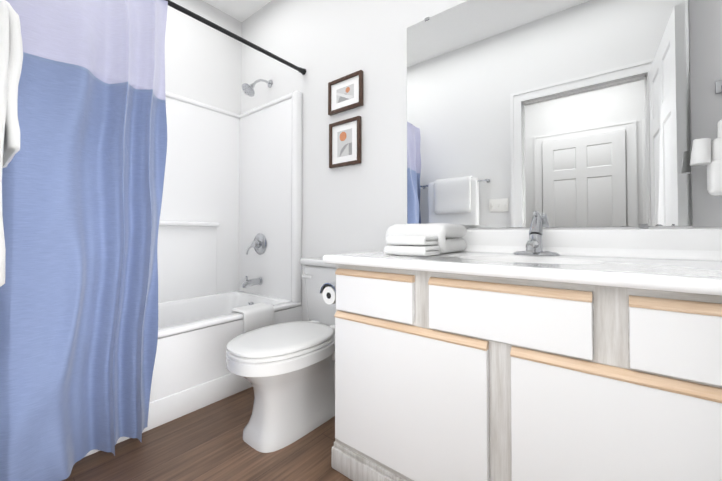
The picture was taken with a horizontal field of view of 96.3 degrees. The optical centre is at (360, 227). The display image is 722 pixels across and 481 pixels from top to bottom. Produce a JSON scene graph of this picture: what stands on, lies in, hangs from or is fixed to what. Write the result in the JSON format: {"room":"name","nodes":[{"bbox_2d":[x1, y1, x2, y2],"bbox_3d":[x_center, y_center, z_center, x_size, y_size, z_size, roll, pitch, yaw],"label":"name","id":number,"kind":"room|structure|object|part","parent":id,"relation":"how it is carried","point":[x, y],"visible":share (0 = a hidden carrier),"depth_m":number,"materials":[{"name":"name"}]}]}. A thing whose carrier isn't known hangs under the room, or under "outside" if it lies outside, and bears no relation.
{"room":"bathroom","nodes":[
{"label":"bathroom","id":0,"kind":"room"},
{"bbox_2d":[165,0,241,114],"bbox_3d":[-1.582,-0.406,2.141,0.120,2.720,1.650,-1,-1,39],"label":"wall","id":1,"kind":"structure","parent":0,"point":[203,62],"depth_m":2.51,"materials":[{"name":"white paint"}]},
{"bbox_2d":[62,387,352,480],"bbox_3d":[-0.712,0.976,0.497,3.500,0.100,3.340,-1,-1,39],"label":"floor","id":2,"kind":"structure","parent":0,"point":[206,443],"depth_m":1.33,"materials":[{"name":"brown wood"}]},
{"bbox_2d":[85,90,301,456],"bbox_3d":[-1.193,-0.002,1.888,0.792,1.904,1.546,-1,-1,39],"label":"bathtub","id":3,"kind":"object","parent":2,"relation":"on","point":[232,187],"visible":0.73,"depth_m":2.35,"materials":[{"name":"white plastic"}]},
{"bbox_2d":[232,303,273,333],"bbox_3d":[-0.663,0.603,1.993,0.150,0.230,0.210,-1,-1,39],"label":"towel","id":4,"kind":"object","parent":3,"relation":"on","point":[259,315],"visible":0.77,"depth_m":1.94,"materials":[{"name":"white fabric"}]},
{"bbox_2d":[226,257,335,452],"bbox_3d":[-0.286,0.563,1.633,0.494,0.765,0.780,-1,-1,39],"label":"toilet","id":5,"kind":"object","parent":2,"relation":"on","point":[286,370],"visible":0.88,"depth_m":1.44,"materials":[{"name":"white ceramic"}]},
{"bbox_3d":[-0.359,0.527,1.542,0.384,0.046,0.547,-1,-1,39],"label":"seat","id":6,"kind":"part","parent":5,"relation":"part of","materials":[{"name":"white plastic"}]},
{"bbox_3d":[-0.341,0.748,1.561,0.388,0.392,0.600,-1,-1,39],"label":"bowl","id":7,"kind":"part","parent":5,"relation":"part of","materials":[{"name":"white ceramic"}]},
{"bbox_3d":[-0.313,0.288,1.877,0.090,0.028,0.030,-1,-1,39],"label":"handle","id":8,"kind":"part","parent":5,"relation":"part of","materials":[{"name":"white plastic"}]},
{"bbox_3d":[-0.111,0.204,1.860,0.494,0.040,0.216,-1,-1,39],"label":"lid","id":9,"kind":"part","parent":5,"relation":"part of","materials":[{"name":"white ceramic"}]},
{"bbox_2d":[331,265,721,480],"bbox_3d":[0.552,0.536,1.099,1.259,0.800,0.591,-1,-1,39],"label":"bathroom vanity","id":10,"kind":"object","parent":2,"relation":"on","point":[585,355],"depth_m":0.84,"materials":[{"name":"white wood"}]},
{"bbox_2d":[320,282,335,309],"bbox_3d":[-0.084,0.276,1.374,0.097,0.110,0.165,-1,-1,39],"label":"paper holder","id":11,"kind":"object","parent":10,"relation":"attached to","point":[328,290],"visible":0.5,"depth_m":1.32,"materials":[{"name":"white paper"}]},
{"bbox_2d":[323,249,721,296],"bbox_3d":[0.545,0.122,1.104,1.268,0.032,0.603,-1,-1,39],"label":"countertop","id":12,"kind":"structure","parent":10,"relation":"on","point":[691,275],"depth_m":0.86,"materials":[{"name":"white stone"}]},
{"bbox_2d":[384,223,466,256],"bbox_3d":[0.253,0.048,1.391,0.275,0.126,0.405,-1,-1,39],"label":"towel stack","id":13,"kind":"object","parent":12,"relation":"on","point":[430,239],"visible":1,"depth_m":1.27,"materials":[{"name":"white fabric"}]},
{"bbox_2d":[513,211,559,255],"bbox_3d":[0.653,0.022,1.224,0.160,0.171,0.169,-1,-1,39],"label":"faucet","id":14,"kind":"object","parent":12,"relation":"on","point":[534,246],"visible":1,"depth_m":1.24,"materials":[{"name":"silver metal"}]},
{"bbox_3d":[0.377,0.562,0.876,1.208,0.485,0.022,-1,-1,39],"label":"door","id":15,"kind":"part","parent":10,"relation":"part of","materials":[{"name":"white laminate"}]},
{"bbox_3d":[0.380,0.233,0.879,1.208,0.156,0.022,-1,-1,39],"label":"drawer","id":16,"kind":"part","parent":10,"relation":"part of","materials":[{"name":"white laminate"}]},
{"bbox_2d":[203,0,271,21],"bbox_3d":[-0.712,-1.844,0.546,3.500,0.100,3.340,-1,-1,39],"label":"ceiling","id":17,"kind":"structure","parent":0,"point":[241,10],"depth_m":2.58,"materials":[{"name":"white paint"}]},
{"bbox_2d":[241,276,262,287],"bbox_3d":[-0.825,0.409,2.428,0.060,0.090,0.159,-1,-1,39],"label":"tub faucet","id":18,"kind":"object","parent":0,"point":[257,281],"depth_m":2.41,"materials":[{"name":"silver metal"}]},
{"bbox_2d":[246,233,266,254],"bbox_3d":[-0.802,0.130,2.472,0.178,0.164,0.068,-1,-1,39],"label":"handle","id":19,"kind":"object","parent":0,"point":[259,243],"depth_m":2.46,"materials":[{"name":"silver metal"}]},
{"bbox_2d":[241,0,721,320],"bbox_3d":[0.142,-0.410,1.899,3.120,2.720,0.120,-1,-1,39],"label":"wall","id":20,"kind":"structure","parent":0,"point":[361,207],"depth_m":2.02,"materials":[{"name":"white paint"}]},
{"bbox_2d":[165,0,305,74],"bbox_3d":[-0.878,-1.094,1.656,0.044,0.044,1.544,-1,-1,39],"label":"curtain rod","id":21,"kind":"object","parent":20,"relation":"attached to","point":[302,71],"visible":1,"depth_m":1.83,"materials":[{"name":"black metal"}]},
{"bbox_2d":[0,0,167,480],"bbox_3d":[-1.098,-0.109,1.241,0.203,2.033,0.652,-1,-1,39],"label":"shower curtain","id":22,"kind":"object","parent":21,"relation":"hanging from","point":[83,172],"visible":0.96,"depth_m":1.23,"materials":[{"name":"blue fabric"}]},
{"bbox_2d":[241,79,272,304],"bbox_3d":[-0.817,-0.253,2.432,0.213,1.775,0.233,-1,-1,39],"label":"shower fixtures","id":23,"kind":"object","parent":20,"relation":"attached to","point":[259,244],"visible":0.94,"depth_m":2.44,"materials":[{"name":"silver metal"}]},
{"bbox_2d":[329,116,360,167],"bbox_3d":[-0.101,-0.519,2.001,0.250,0.282,0.024,-1,-1,39],"label":"picture frame","id":24,"kind":"object","parent":20,"relation":"attached to","point":[344,142],"visible":0.98,"depth_m":2.00,"materials":[{"name":"brown wood"}]},
{"bbox_2d":[328,70,362,115],"bbox_3d":[-0.099,-0.826,2.004,0.274,0.208,0.024,-1,-1,39],"label":"picture frame","id":25,"kind":"object","parent":20,"relation":"attached to","point":[345,93],"visible":1,"depth_m":2.00,"materials":[{"name":"brown wood"}]},
{"bbox_2d":[407,0,691,227],"bbox_3d":[0.666,-0.539,1.402,1.069,1.092,0.008,-1,-1,39],"label":"mirror","id":26,"kind":"object","parent":20,"relation":"attached to","point":[564,113],"visible":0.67,"depth_m":1.31,"materials":[{"name":"grey mirror"}]},
{"bbox_2d":[459,229,721,260],"bbox_3d":[0.735,0.061,1.326,1.246,0.102,0.022,-1,-1,39],"label":"backsplash","id":27,"kind":"structure","parent":20,"relation":"attached to","point":[705,244],"depth_m":1.17,"materials":[{"name":"white stone"}]},
{"bbox_2d":[688,0,721,226],"bbox_3d":[1.159,-0.893,1.019,0.184,1.785,0.003,-1,-1,39],"label":"wall","id":28,"kind":"structure","parent":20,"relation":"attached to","point":[705,42],"depth_m":1.05,"materials":[{"name":"paint"}]},
{"bbox_2d":[690,80,721,195],"bbox_3d":[1.089,-0.279,0.966,0.158,0.371,0.154,-1,-1,39],"label":"towel","id":29,"kind":"object","parent":20,"relation":"attached to","point":[705,151],"visible":1,"depth_m":0.96,"materials":[{"name":"white fabric"}]},
{"bbox_3d":[-0.891,-0.432,0.600,3.120,2.720,0.100,-1,-1,39],"label":"wall","id":30,"kind":"structure","parent":0,"visible":0},
{"bbox_2d":[0,0,22,286],"bbox_3d":[-0.963,-0.191,0.804,0.678,0.648,0.133,-1,-1,39],"label":"towel","id":31,"kind":"object","parent":30,"relation":"attached to","point":[11,53],"visible":1,"depth_m":0.72,"materials":[{"name":"white fabric"}]}
]}

